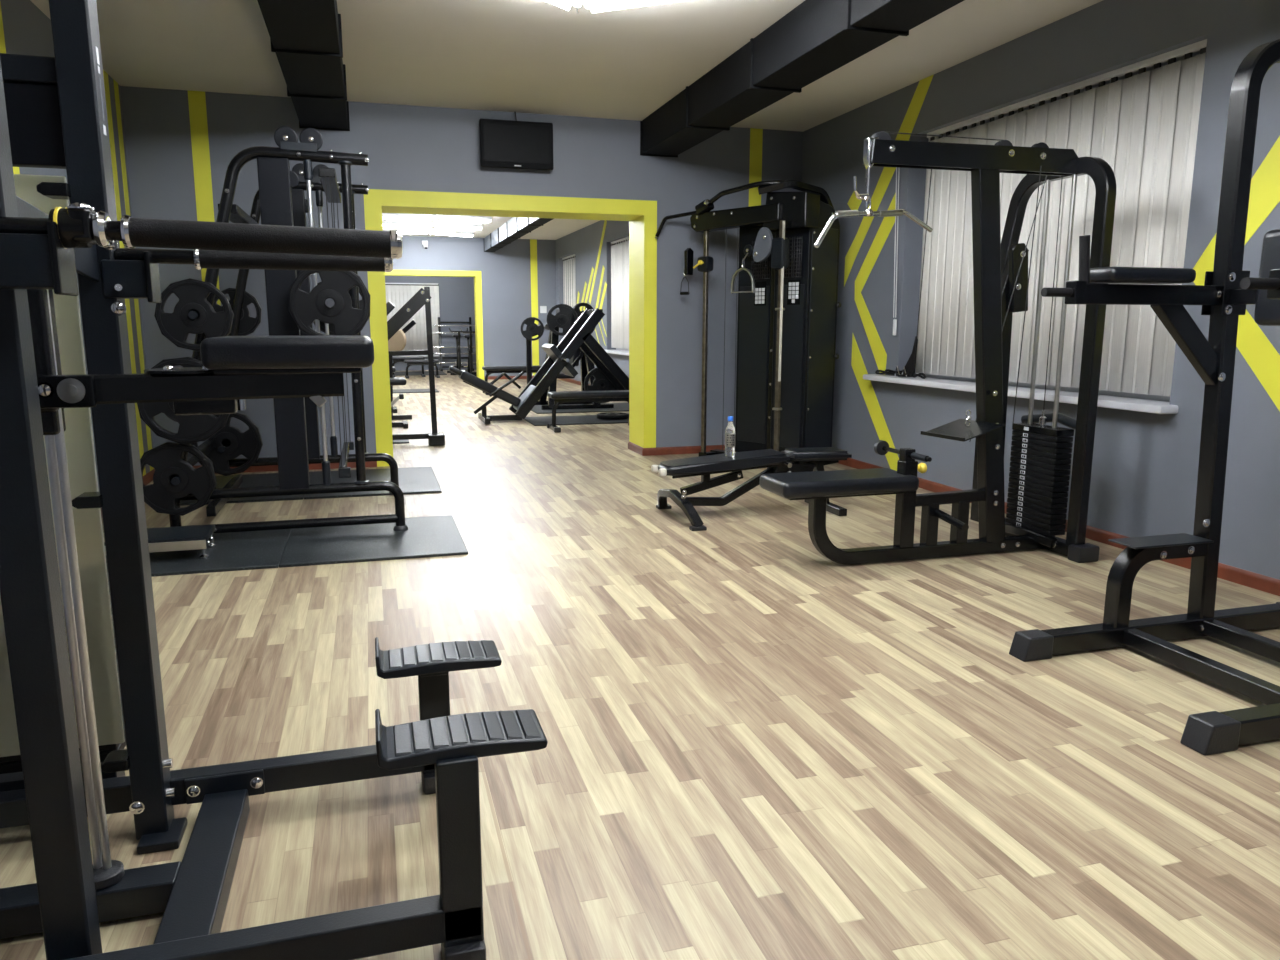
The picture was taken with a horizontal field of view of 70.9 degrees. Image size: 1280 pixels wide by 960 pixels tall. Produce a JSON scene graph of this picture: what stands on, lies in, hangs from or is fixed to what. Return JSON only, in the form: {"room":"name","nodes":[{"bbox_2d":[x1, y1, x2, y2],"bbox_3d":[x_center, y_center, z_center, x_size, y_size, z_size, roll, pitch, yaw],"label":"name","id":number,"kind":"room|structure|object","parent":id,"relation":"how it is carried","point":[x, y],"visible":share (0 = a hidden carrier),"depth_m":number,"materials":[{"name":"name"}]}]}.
{"room":"gym","nodes":[
{"label":"gym","id":0,"kind":"room"},
{"bbox_2d":[0,0,153,491],"bbox_3d":[-5.088,-2.051,10.073,0.300,3.140,28.400,-3,10,-16],"label":"wall","id":1,"kind":"structure","parent":0,"point":[27,30],"depth_m":5.42,"materials":[{"name":"grey paint"}]},
{"bbox_2d":[0,3,19,173],"bbox_3d":[-3.389,-1.151,4.966,0.002,3.140,0.130,-3,10,-16],"label":"trim","id":2,"kind":"structure","parent":1,"relation":"attached to","point":[2,39],"depth_m":4.79,"materials":[{"name":"yellow paint"}]},
{"bbox_2d":[103,70,145,475],"bbox_3d":[-4.001,-1.509,6.996,0.002,3.140,0.130,-3,10,-16],"label":"trim","id":3,"kind":"structure","parent":1,"relation":"attached to","point":[105,74],"depth_m":6.91,"materials":[{"name":"yellow paint"}]},
{"bbox_2d":[101,468,154,517],"bbox_3d":[-2.549,0.845,2.467,0.018,0.075,11.030,-3,10,-16],"label":"baseboard","id":4,"kind":"structure","parent":1,"relation":"attached to","point":[148,477],"depth_m":7.33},
{"bbox_2d":[113,79,153,470],"bbox_3d":[-4.084,-1.557,7.270,0.002,3.140,0.130,-3,10,-16],"label":"trim","id":5,"kind":"structure","parent":1,"relation":"attached to","point":[116,90],"depth_m":7.15,"materials":[{"name":"yellow paint"}]},
{"bbox_2d":[385,276,475,370],"bbox_3d":[-6.085,-4.537,24.218,5.970,3.140,0.300,-3,10,-16],"label":"wall","id":6,"kind":"structure","parent":0,"point":[456,294],"depth_m":24.37,"materials":[{"name":"grey paint"}]},
{"bbox_2d":[385,284,443,356],"bbox_3d":[-6.561,-4.243,23.883,2.600,1.925,0.161,-3,10,-16],"label":"window","id":7,"kind":"structure","parent":6,"relation":"in","point":[434,355],"depth_m":24.09,"materials":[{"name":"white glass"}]},
{"bbox_2d":[385,283,439,352],"bbox_3d":[-6.561,-4.292,23.855,2.454,1.842,0.044,-3,10,-16],"label":"vertical blind","id":8,"kind":"object","parent":7,"relation":"attached to","point":[398,295],"visible":0.34,"depth_m":24.05,"materials":[{"name":"fabric"}]},
{"bbox_2d":[120,86,802,465],"bbox_3d":[-1.338,-1.767,8.485,5.970,3.140,0.510,-3,10,-16],"label":"wall","id":9,"kind":"structure","parent":0,"point":[407,147],"depth_m":8.02,"materials":[{"name":"grey paint"}]},
{"bbox_2d":[187,90,220,304],"bbox_3d":[-3.606,-1.644,7.551,0.145,3.065,0.002,-3,10,-16],"label":"trim","id":10,"kind":"structure","parent":9,"relation":"attached to","point":[198,124],"depth_m":7.38,"materials":[{"name":"yellow paint"}]},
{"bbox_2d":[193,461,376,473],"bbox_3d":[-3.258,-0.114,7.917,1.810,0.075,0.018,-3,10,-16],"label":"baseboard","id":11,"kind":"structure","parent":9,"relation":"attached to","point":[370,463],"depth_m":8.01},
{"bbox_2d":[364,189,656,466],"bbox_3d":[-1.190,-1.424,8.590,2.660,2.430,0.522,-3,10,-16],"label":"trim","id":12,"kind":"structure","parent":9,"relation":"attached to","point":[641,215],"depth_m":8.37,"materials":[{"name":"yellow paint"}]},
{"bbox_2d":[479,112,553,169],"bbox_3d":[-1.102,-3.015,7.983,0.645,0.494,0.158,-3,10,-16],"label":"television","id":13,"kind":"object","parent":9,"relation":"attached to","point":[511,144],"visible":1,"depth_m":7.92,"materials":[{"name":"black"}]},
{"bbox_2d":[628,441,643,455],"bbox_3d":[-0.043,-0.320,9.120,0.018,0.075,0.530,-3,10,-16],"label":"baseboard","id":14,"kind":"object","parent":9,"relation":"attached to","point":[631,446],"visible":1,"depth_m":9.10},
{"bbox_2d":[642,445,735,455],"bbox_3d":[0.812,-0.317,9.106,1.640,0.075,0.024,-3,10,-16],"label":"baseboard","id":15,"kind":"structure","parent":9,"relation":"attached to","point":[682,449],"depth_m":8.98,"materials":[{"name":"wood"}]},
{"bbox_2d":[749,128,762,206],"bbox_3d":[1.122,-1.880,8.936,0.130,3.065,0.002,-3,10,-16],"label":"trim","id":16,"kind":"structure","parent":9,"relation":"attached to","point":[756,135],"depth_m":8.72,"materials":[{"name":"yellow paint"}]},
{"bbox_2d":[393,236,555,375],"bbox_3d":[-4.846,-3.814,20.111,5.970,3.140,0.400,-3,10,-16],"label":"wall","id":17,"kind":"structure","parent":0,"point":[506,271],"depth_m":20.37,"materials":[{"name":"grey paint"}]},
{"bbox_2d":[385,270,483,379],"bbox_3d":[-4.784,-3.462,20.192,2.440,2.420,0.412,-3,10,-16],"label":"trim","id":18,"kind":"structure","parent":17,"relation":"attached to","point":[434,273],"depth_m":20.22,"materials":[{"name":"yellow paint"}]},
{"bbox_2d":[484,376,533,379],"bbox_3d":[-2.742,-2.372,20.778,1.700,0.075,0.018,-3,10,-16],"label":"baseboard","id":19,"kind":"structure","parent":17,"relation":"attached to","point":[489,377],"depth_m":20.66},
{"bbox_2d":[530,239,538,375],"bbox_3d":[-2.413,-3.936,20.610,0.155,3.065,0.002,-3,10,-16],"label":"trim","id":20,"kind":"structure","parent":17,"relation":"attached to","point":[533,242],"depth_m":20.55,"materials":[{"name":"yellow paint"}]},
{"bbox_2d":[30,0,1102,239],"bbox_3d":[-2.080,-3.846,10.665,6.570,0.200,28.400,-3,10,-16],"label":"ceiling","id":21,"kind":"structure","parent":0,"point":[519,56],"depth_m":6.19,"materials":[{"name":"beige paint"}]},
{"bbox_2d":[257,0,349,130],"bbox_3d":[-1.203,-2.225,2.739,0.409,0.246,10.236,-3,10,-16],"label":"air duct","id":22,"kind":"object","parent":21,"relation":"attached to","point":[305,35],"visible":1,"depth_m":5.54,"materials":[{"name":"black"}]},
{"bbox_2d":[383,229,473,236],"bbox_3d":[-4.347,-5.069,18.425,1.894,0.082,0.494,-3,10,-16],"label":"ceiling light","id":23,"kind":"object","parent":21,"relation":"attached to","point":[413,231],"visible":0.87,"depth_m":18.31,"materials":[{"name":"white plastic"}]},
{"bbox_2d":[382,221,482,229],"bbox_3d":[-3.905,-4.811,16.962,1.894,0.082,0.494,-3,10,-16],"label":"ceiling light","id":24,"kind":"object","parent":21,"relation":"attached to","point":[409,223],"visible":0.93,"depth_m":16.82,"materials":[{"name":"white plastic"}]},
{"bbox_2d":[382,213,491,221],"bbox_3d":[-3.521,-4.587,15.687,1.894,0.082,0.494,-3,10,-16],"label":"ceiling light","id":25,"kind":"object","parent":21,"relation":"attached to","point":[384,215],"visible":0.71,"depth_m":15.55,"materials":[{"name":"white plastic"}]},
{"bbox_2d":[484,217,552,251],"bbox_3d":[-1.688,-4.269,14.525,0.254,0.302,11.766,-3,10,-16],"label":"air duct","id":26,"kind":"object","parent":21,"relation":"attached to","point":[514,228],"visible":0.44,"depth_m":16.52,"materials":[{"name":"grey metal"}]},
{"bbox_2d":[545,0,681,12],"bbox_3d":[-0.243,-2.674,4.823,1.934,0.081,0.854,-3,10,-16],"label":"ceiling light","id":27,"kind":"object","parent":21,"relation":"attached to","point":[595,5],"visible":1,"depth_m":5.07,"materials":[{"name":"white plastic"}]},
{"bbox_2d":[640,0,963,157],"bbox_3d":[1.637,-2.336,3.576,0.374,0.312,10.236,-3,10,-16],"label":"air duct","id":28,"kind":"object","parent":21,"relation":"attached to","point":[816,38],"visible":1,"depth_m":5.70,"materials":[{"name":"black"}]},
{"bbox_2d":[0,370,1279,959],"bbox_3d":[-2.085,-0.556,11.243,6.570,0.200,28.400,-3,10,-16],"label":"floor","id":29,"kind":"structure","parent":0,"point":[761,745],"depth_m":2.89,"materials":[{"name":"brown wood"}]},
{"bbox_2d":[105,529,291,576],"bbox_3d":[-2.565,0.402,5.160,1.002,0.016,1.030,-3,10,-16],"label":"rubber mat","id":30,"kind":"object","parent":29,"relation":"on","point":[264,549],"visible":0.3,"depth_m":5.01,"materials":[{"name":"rubber"}]},
{"bbox_2d":[104,524,216,558],"bbox_3d":[-2.650,0.357,4.999,0.513,0.126,0.330,-3,10,-16],"label":"step platform","id":31,"kind":"object","parent":30,"relation":"on","point":[180,538],"visible":0.63,"depth_m":4.91,"materials":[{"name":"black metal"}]},
{"bbox_2d":[169,126,407,532],"bbox_3d":[-2.280,-0.923,5.828,1.360,2.372,1.610,-3,10,-16],"label":"machine","id":32,"kind":"object","parent":30,"relation":"on","point":[280,199],"visible":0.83,"depth_m":5.34,"materials":[{"name":"black metal"}]},
{"bbox_2d":[151,357,202,368],"bbox_3d":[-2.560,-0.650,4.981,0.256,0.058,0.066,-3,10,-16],"label":"weight plate","id":33,"kind":"object","parent":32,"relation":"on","point":[183,361],"depth_m":4.96,"materials":[{"name":"black rubber"}]},
{"bbox_2d":[140,442,216,515],"bbox_3d":[-2.651,-0.006,5.131,0.421,0.427,0.066,-3,10,-16],"label":"weight plate","id":34,"kind":"object","parent":32,"relation":"on","point":[161,496],"visible":0.87,"depth_m":5.11,"materials":[{"name":"metal"}]},
{"bbox_2d":[137,402,229,443],"bbox_3d":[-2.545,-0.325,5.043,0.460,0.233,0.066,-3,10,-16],"label":"weight plate","id":35,"kind":"object","parent":32,"relation":"on","point":[197,428],"depth_m":5.02,"materials":[{"name":"metal"}]},
{"bbox_2d":[154,278,233,350],"bbox_3d":[-2.487,-0.921,5.019,0.400,0.400,0.066,-3,10,-16],"label":"weight plate","id":36,"kind":"object","parent":32,"relation":"on","point":[192,294],"visible":0.94,"depth_m":4.99,"materials":[{"name":"black rubber"}]},
{"bbox_2d":[190,412,262,475],"bbox_3d":[-2.911,-0.263,6.331,0.468,0.468,0.066,-3,10,-16],"label":"weight plate","id":37,"kind":"object","parent":32,"relation":"on","point":[249,444],"visible":0.7,"depth_m":6.33,"materials":[{"name":"metal"}]},
{"bbox_2d":[213,288,261,335],"bbox_3d":[-2.860,-1.181,6.355,0.346,0.346,0.066,-3,10,-16],"label":"weight plate","id":38,"kind":"object","parent":32,"relation":"on","point":[248,325],"visible":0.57,"depth_m":6.35,"materials":[{"name":"black rubber"}]},
{"bbox_2d":[325,298,334,306],"bbox_3d":[-2.040,-1.144,5.888,0.135,0.120,1.780,-3,10,-16],"label":"barbell","id":39,"kind":"object","parent":32,"relation":"on","point":[329,302],"visible":0.13,"depth_m":5.06,"materials":[{"name":"metal"}]},
{"bbox_2d":[289,270,369,335],"bbox_3d":[-1.763,-1.008,5.117,0.443,0.443,0.066,-3,10,-16],"label":"weight plate","id":40,"kind":"object","parent":39,"relation":"on","point":[305,308],"visible":0.88,"depth_m":5.09,"materials":[{"name":"black rubber"}]},
{"bbox_2d":[313,281,368,334],"bbox_3d":[-2.236,-1.284,6.684,0.441,0.441,0.066,-3,10,-16],"label":"weight plate","id":41,"kind":"object","parent":39,"relation":"on","point":[322,324],"visible":0.03,"depth_m":6.67,"materials":[{"name":"black rubber"}]},
{"bbox_2d":[180,472,312,505],"bbox_3d":[-3.150,0.060,7.100,1.002,0.016,1.220,-3,10,-16],"label":"rubber mat","id":42,"kind":"object","parent":29,"relation":"on","point":[271,479],"visible":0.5,"depth_m":7.19,"materials":[{"name":"rubber"}]},
{"bbox_2d":[0,0,547,959],"bbox_3d":[-1.204,-0.498,1.817,1.877,2.950,0.997,-3,10,-16],"label":"machine","id":43,"kind":"object","parent":29,"relation":"on","point":[81,683],"visible":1,"depth_m":1.87,"materials":[{"name":"black metal"}]},
{"bbox_2d":[57,378,84,402],"bbox_3d":[-1.079,-0.169,1.704,0.047,0.047,0.009,-3,10,-16],"label":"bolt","id":44,"kind":"object","parent":43,"relation":"in","point":[69,390],"depth_m":1.70,"materials":[{"name":"metal"}]},
{"bbox_2d":[304,467,441,498],"bbox_3d":[-2.186,0.012,7.382,1.003,0.016,1.220,-3,10,-16],"label":"rubber mat","id":45,"kind":"object","parent":29,"relation":"on","point":[412,480],"visible":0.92,"depth_m":7.38,"materials":[{"name":"rubber"}]},
{"bbox_2d":[279,515,467,567],"bbox_3d":[-1.601,0.353,5.442,1.003,0.016,1.030,-3,10,-16],"label":"rubber mat","id":46,"kind":"object","parent":29,"relation":"on","point":[429,536],"visible":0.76,"depth_m":5.29,"materials":[{"name":"rubber"}]},
{"bbox_2d":[391,394,403,406],"bbox_3d":[-3.076,-0.743,10.328,0.715,0.480,0.300,-3,10,-16],"label":"rail","id":47,"kind":"object","parent":29,"relation":"on","point":[400,396],"visible":0.25,"depth_m":10.34,"materials":[{"name":"metal"}]},
{"bbox_2d":[390,377,407,428],"bbox_3d":[-3.261,-0.951,11.136,0.726,0.610,0.400,-3,10,-16],"label":"seat","id":48,"kind":"object","parent":29,"relation":"on","point":[400,380],"visible":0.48,"depth_m":11.09,"materials":[{"name":"black leather"}]},
{"bbox_2d":[393,440,408,443],"bbox_3d":[-3.180,-0.418,9.824,1.260,0.016,0.500,-3,10,-16],"label":"rubber mat","id":49,"kind":"object","parent":29,"relation":"on","point":[394,441],"visible":0.2,"depth_m":9.79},
{"bbox_2d":[388,320,415,419],"bbox_3d":[-3.303,-1.449,11.919,0.701,1.321,0.232,-3,10,-16],"label":"exercise machine","id":50,"kind":"object","parent":29,"relation":"on","point":[397,342],"visible":0.48,"depth_m":11.85,"materials":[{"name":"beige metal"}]},
{"bbox_2d":[393,356,425,376],"bbox_3d":[-5.567,-2.721,21.569,0.800,0.480,0.500,-3,10,-16],"label":"bench","id":51,"kind":"object","parent":29,"relation":"on","point":[396,359],"visible":0.72,"depth_m":21.46,"materials":[{"name":"black leather"}]},
{"bbox_2d":[386,287,444,445],"bbox_3d":[-2.777,-1.164,9.317,1.420,1.660,0.260,-3,10,-16],"label":"machine","id":52,"kind":"object","parent":29,"relation":"on","point":[422,297],"visible":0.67,"depth_m":9.45,"materials":[{"name":"black metal"}]},
{"bbox_2d":[393,389,438,392],"bbox_3d":[-4.872,-1.661,16.881,2.100,0.016,0.800,-3,10,-16],"label":"rubber mat","id":53,"kind":"object","parent":29,"relation":"on","point":[394,390],"visible":0.42,"depth_m":17.04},
{"bbox_2d":[394,371,446,375],"bbox_3d":[-5.780,-2.707,22.831,1.600,0.016,1.500,-3,10,-16],"label":"rubber mat","id":54,"kind":"object","parent":29,"relation":"on","point":[415,372],"visible":0.58,"depth_m":22.65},
{"bbox_2d":[404,359,439,378],"bbox_3d":[-5.138,-2.622,21.186,0.800,0.420,0.500,-3,10,-16],"label":"bench","id":55,"kind":"object","parent":29,"relation":"on","point":[409,362],"visible":0.95,"depth_m":21.08,"materials":[{"name":"black leather"}]},
{"bbox_2d":[438,317,473,370],"bbox_3d":[-4.954,-3.653,24.158,0.880,1.423,0.550,-3,10,-16],"label":"rack","id":56,"kind":"object","parent":29,"relation":"on","point":[439,322],"visible":0.7,"depth_m":24.09,"materials":[{"name":"black metal"}]},
{"bbox_2d":[433,325,474,326],"bbox_3d":[-4.908,-4.114,23.959,1.200,0.046,0.046,-3,10,-16],"label":"bar","id":57,"kind":"object","parent":56,"relation":"on","point":[433,325],"visible":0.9,"depth_m":23.94,"materials":[{"name":"silver metal"}]},
{"bbox_2d":[447,328,467,374],"bbox_3d":[-4.577,-3.247,22.622,0.500,1.156,1.060,-3,10,-16],"label":"exercise bike","id":58,"kind":"object","parent":29,"relation":"on","point":[459,362],"visible":0.8,"depth_m":22.31,"materials":[{"name":"black metal"}]},
{"bbox_2d":[460,328,476,376],"bbox_3d":[-4.158,-3.124,21.923,0.500,1.156,1.060,-3,10,-16],"label":"exercise bike","id":59,"kind":"object","parent":29,"relation":"on","point":[470,365],"visible":0.81,"depth_m":21.59,"materials":[{"name":"black metal"}]},
{"bbox_2d":[482,365,548,394],"bbox_3d":[-2.262,-1.849,16.576,1.250,0.500,0.500,-3,10,-16],"label":"bench","id":60,"kind":"object","parent":29,"relation":"on","point":[489,370],"visible":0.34,"depth_m":16.40,"materials":[{"name":"black leather"}]},
{"bbox_2d":[524,415,628,425],"bbox_3d":[-0.473,-0.825,12.158,2.100,0.016,1.000,-3,10,-16],"label":"rubber mat","id":61,"kind":"object","parent":29,"relation":"on","point":[575,419],"visible":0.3,"depth_m":11.89,"materials":[{"name":"rubber"}]},
{"bbox_2d":[449,308,628,423],"bbox_3d":[-1.176,-1.541,12.000,2.700,1.479,1.240,-3,10,-16],"label":"press","id":62,"kind":"object","parent":61,"relation":"on","point":[578,336],"visible":0.91,"depth_m":11.76,"materials":[{"name":"black metal"}]},
{"bbox_2d":[584,367,615,402],"bbox_3d":[-0.539,-1.348,12.756,0.516,0.516,0.066,-3,10,-16],"label":"weight plate","id":63,"kind":"object","parent":62,"relation":"attached to","point":[600,383],"visible":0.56,"depth_m":12.70,"materials":[{"name":"black rubber"}]},
{"bbox_2d":[596,412,628,419],"bbox_3d":[-0.369,-0.866,12.151,0.440,0.066,0.440,-3,10,-16],"label":"weight plate","id":64,"kind":"object","parent":61,"relation":"on","point":[606,415],"visible":1,"depth_m":12.01,"materials":[{"name":"black rubber"}]},
{"bbox_2d":[531,403,628,413],"bbox_3d":[-0.792,-1.102,13.735,1.800,0.016,1.250,-3,10,-16],"label":"rubber mat","id":65,"kind":"object","parent":29,"relation":"on","point":[618,407],"visible":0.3,"depth_m":13.38,"materials":[{"name":"rubber"}]},
{"bbox_2d":[526,309,613,409],"bbox_3d":[-1.133,-1.850,13.729,1.285,1.490,0.912,-3,10,-16],"label":"press","id":66,"kind":"object","parent":65,"relation":"on","point":[586,365],"visible":0.37,"depth_m":13.50,"materials":[{"name":"black metal"}]},
{"bbox_2d":[521,317,543,340],"bbox_3d":[-1.562,-2.192,13.041,0.338,0.338,0.066,0,10,-2],"label":"weight plate","id":67,"kind":"object","parent":66,"relation":"on","point":[532,328],"visible":1,"depth_m":13.02,"materials":[{"name":"black rubber"}]},
{"bbox_2d":[546,304,577,335],"bbox_3d":[-1.129,-2.329,13.073,0.460,0.460,0.066,1,10,3],"label":"weight plate","id":68,"kind":"object","parent":66,"relation":"on","point":[561,319],"visible":0.92,"depth_m":13.05,"materials":[{"name":"black rubber"}]},
{"bbox_2d":[570,303,595,333],"bbox_3d":[-0.837,-2.352,13.210,0.499,0.499,0.066,-9,14,-42],"label":"weight plate","id":69,"kind":"object","parent":66,"relation":"on","point":[587,306],"visible":0.3,"depth_m":13.10,"materials":[{"name":"black rubber"}]},
{"bbox_2d":[547,390,628,432],"bbox_3d":[-0.547,-0.859,11.071,1.150,0.460,0.500,-3,10,-16],"label":"bench","id":70,"kind":"object","parent":29,"relation":"on","point":[559,397],"visible":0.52,"depth_m":10.92,"materials":[{"name":"black leather"}]},
{"bbox_2d":[655,180,840,460],"bbox_3d":[0.960,-1.402,8.327,0.728,2.482,1.652,-10,14,-44],"label":"station","id":71,"kind":"object","parent":29,"relation":"on","point":[786,329],"depth_m":7.92,"materials":[{"name":"black"}]},
{"bbox_2d":[680,275,689,294],"bbox_3d":[0.426,-1.888,8.529,0.027,0.256,0.117,-9,14,-42],"label":"grip","id":72,"kind":"object","parent":71,"relation":"hanging from","point":[681,293],"visible":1,"depth_m":8.53,"materials":[{"name":"black plastic"}]},
{"bbox_2d":[751,241,770,279],"bbox_3d":[1.083,-1.971,8.052,0.012,0.340,0.216,-9,14,-42],"label":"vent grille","id":73,"kind":"object","parent":71,"relation":"attached to","point":[760,270],"depth_m":8.07,"materials":[{"name":"black metal"}]},
{"bbox_2d":[784,236,802,277],"bbox_3d":[1.306,-1.915,7.731,0.012,0.340,0.216,-9,14,-42],"label":"vent grille","id":74,"kind":"object","parent":71,"relation":"attached to","point":[795,263],"depth_m":7.71,"materials":[{"name":"black metal"}]},
{"bbox_2d":[651,447,851,530],"bbox_3d":[0.760,0.021,6.144,1.375,0.435,0.760,-3,10,-16],"label":"bench","id":75,"kind":"object","parent":29,"relation":"on","point":[814,458],"visible":0.88,"depth_m":6.05,"materials":[{"name":"black leather"}]},
{"bbox_2d":[725,416,735,456],"bbox_3d":[0.609,-0.294,6.063,0.072,0.268,0.072,-3,10,-16],"label":"water bottle","id":76,"kind":"object","parent":75,"relation":"on","point":[730,435],"visible":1,"depth_m":6.04,"materials":[{"name":"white plastic"}]},
{"bbox_2d":[760,131,1115,564],"bbox_3d":[1.566,-0.682,4.913,1.827,2.248,0.840,-3,10,-16],"label":"machine","id":77,"kind":"object","parent":29,"relation":"on","point":[1041,455],"visible":1,"depth_m":4.92,"materials":[{"name":"black metal"}]},
{"bbox_2d":[814,196,932,247],"bbox_3d":[1.210,-1.315,4.614,0.788,0.270,0.051,-5,11,-28],"label":"bar","id":78,"kind":"object","parent":77,"relation":"hanging from","point":[869,212],"visible":1,"depth_m":4.56,"materials":[{"name":"silver metal"}]},
{"bbox_2d":[1009,39,1279,754],"bbox_3d":[2.323,-0.438,3.156,1.518,2.377,0.980,-3,10,-16],"label":"tower","id":79,"kind":"object","parent":29,"relation":"on","point":[1226,291],"visible":1,"depth_m":3.48,"materials":[{"name":"black metal"}]},
{"bbox_2d":[556,0,1279,579],"bbox_3d":[0.970,-2.354,11.848,0.400,3.140,28.400,-3,10,-16],"label":"wall","id":80,"kind":"structure","parent":0,"point":[1144,473],"depth_m":5.38,"materials":[{"name":"grey paint"}]},
{"bbox_2d":[568,256,574,304],"bbox_3d":[-1.538,-3.823,19.625,0.340,2.104,1.900,-3,10,-16],"label":"window","id":81,"kind":"structure","parent":80,"relation":"in","point":[574,256],"depth_m":19.93,"materials":[{"name":"white plastic"}]},
{"bbox_2d":[562,254,575,307],"bbox_3d":[-1.504,-3.867,19.627,0.040,2.002,1.618,-3,10,-16],"label":"vertical blind","id":82,"kind":"object","parent":81,"relation":"attached to","point":[568,261],"visible":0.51,"depth_m":19.67,"materials":[{"name":"fabric"}]},
{"bbox_2d":[560,379,588,385],"bbox_3d":[-0.249,-1.428,15.425,0.018,0.075,11.860,-3,10,-16],"label":"baseboard","id":83,"kind":"structure","parent":80,"relation":"attached to","point":[567,380],"depth_m":19.36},
{"bbox_2d":[580,281,586,310],"bbox_3d":[-1.157,-3.646,18.174,0.002,0.710,0.745,-3,10,-16],"label":"trim","id":84,"kind":"structure","parent":80,"relation":"attached to","point":[585,285],"depth_m":18.08,"materials":[{"name":"yellow paint"}]},
{"bbox_2d":[583,267,593,310],"bbox_3d":[-1.014,-3.735,17.671,0.002,0.860,0.945,-3,10,-16],"label":"trim","id":85,"kind":"structure","parent":80,"relation":"attached to","point":[592,270],"depth_m":17.57,"materials":[{"name":"yellow paint"}]},
{"bbox_2d":[589,220,606,303],"bbox_3d":[-0.800,-4.069,16.883,0.002,1.490,1.445,-3,10,-16],"label":"trim","id":86,"kind":"structure","parent":80,"relation":"attached to","point":[605,221],"depth_m":16.82,"materials":[{"name":"yellow paint"}]},
{"bbox_2d":[595,266,604,308],"bbox_3d":[-0.754,-3.549,16.814,0.002,0.890,0.775,-3,10,-16],"label":"trim","id":87,"kind":"structure","parent":80,"relation":"attached to","point":[603,268],"depth_m":16.75,"materials":[{"name":"yellow paint"}]},
{"bbox_2d":[599,282,606,308],"bbox_3d":[-0.687,-3.362,16.618,0.002,0.590,0.645,-3,10,-16],"label":"trim","id":88,"kind":"structure","parent":80,"relation":"attached to","point":[605,285],"depth_m":16.56,"materials":[{"name":"yellow paint"}]},
{"bbox_2d":[605,240,628,355],"bbox_3d":[0.293,-2.824,13.547,0.340,1.964,6.150,-3,10,-16],"label":"window","id":89,"kind":"structure","parent":80,"relation":"in","point":[619,351],"depth_m":15.63,"materials":[{"name":"white plastic"}]},
{"bbox_2d":[611,236,628,348],"bbox_3d":[0.326,-2.863,13.550,0.041,1.872,5.850,-3,10,-16],"label":"vertical blind","id":90,"kind":"object","parent":89,"relation":"attached to","point":[619,252],"visible":0.26,"depth_m":15.75,"materials":[{"name":"fabric"}]},
{"bbox_2d":[847,192,861,209],"bbox_3d":[1.897,-2.460,7.951,0.002,0.240,0.250,-3,10,-16],"label":"trim","id":91,"kind":"structure","parent":80,"relation":"attached to","point":[853,203],"depth_m":7.95,"materials":[{"name":"yellow paint"}]},
{"bbox_2d":[851,334,898,470],"bbox_3d":[2.045,-0.690,7.746,0.002,1.135,0.930,-3,10,-16],"label":"trim","id":92,"kind":"structure","parent":80,"relation":"attached to","point":[857,363],"depth_m":7.83,"materials":[{"name":"yellow paint"}]},
{"bbox_2d":[855,193,895,374],"bbox_3d":[2.002,-1.667,7.726,0.002,1.485,0.620,-3,10,-16],"label":"trim","id":93,"kind":"structure","parent":80,"relation":"attached to","point":[879,353],"depth_m":7.73,"materials":[{"name":"yellow paint"}]},
{"bbox_2d":[844,74,933,285],"bbox_3d":[2.036,-2.408,7.483,0.002,1.520,1.230,-3,10,-16],"label":"trim","id":94,"kind":"structure","parent":80,"relation":"attached to","point":[910,118],"depth_m":7.46,"materials":[{"name":"yellow paint"}]},
{"bbox_2d":[892,167,898,334],"bbox_3d":[2.090,-1.924,7.315,0.034,1.475,0.122,-2,10,-11],"label":"blind cord","id":95,"kind":"object","parent":80,"relation":"hanging from","point":[894,320],"visible":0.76,"depth_m":7.33,"materials":[{"name":"white plastic"}]},
{"bbox_2d":[863,51,1199,413],"bbox_3d":[2.518,-1.570,6.166,0.340,1.934,3.090,-3,10,-16],"label":"window","id":96,"kind":"structure","parent":80,"relation":"in","point":[1113,401],"depth_m":5.72,"materials":[{"name":"white plastic"}]},
{"bbox_2d":[875,369,925,378],"bbox_3d":[2.136,-0.865,7.304,0.117,0.050,0.677,-3,10,-16],"label":"bundle","id":97,"kind":"object","parent":96,"relation":"on","point":[892,372],"visible":0.87,"depth_m":7.33,"materials":[{"name":"black plastic"}]},
{"bbox_2d":[894,169,931,376],"bbox_3d":[2.143,-1.683,7.106,0.078,1.738,0.256,-6,12,-33],"label":"strap","id":98,"kind":"object","parent":96,"relation":"hanging from","point":[910,366],"visible":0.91,"depth_m":7.13,"materials":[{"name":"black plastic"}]},
{"bbox_2d":[915,39,1206,396],"bbox_3d":[2.607,-1.579,5.985,0.040,1.857,2.525,-3,10,-16],"label":"vertical blind","id":99,"kind":"object","parent":96,"relation":"attached to","point":[1144,125],"visible":0.78,"depth_m":5.52,"materials":[{"name":"fabric"}]},
{"bbox_2d":[838,458,1279,595],"bbox_3d":[3.156,0.559,4.139,0.018,0.075,11.030,-3,10,-16],"label":"baseboard","id":100,"kind":"structure","parent":80,"relation":"attached to","point":[1250,579],"depth_m":4.88,"materials":[{"name":"wood"}]},
{"bbox_2d":[1193,136,1279,274],"bbox_3d":[3.052,-1.732,4.133,0.002,1.510,1.040,-3,10,-16],"label":"trim","id":101,"kind":"structure","parent":80,"relation":"attached to","point":[1264,197],"depth_m":4.35,"materials":[{"name":"yellow paint"}]},
{"bbox_2d":[1193,275,1279,410],"bbox_3d":[3.050,-0.412,4.364,0.002,1.190,1.040,-3,10,-16],"label":"trim","id":102,"kind":"structure","parent":80,"relation":"attached to","point":[1252,343],"depth_m":4.40,"materials":[{"name":"yellow paint"}]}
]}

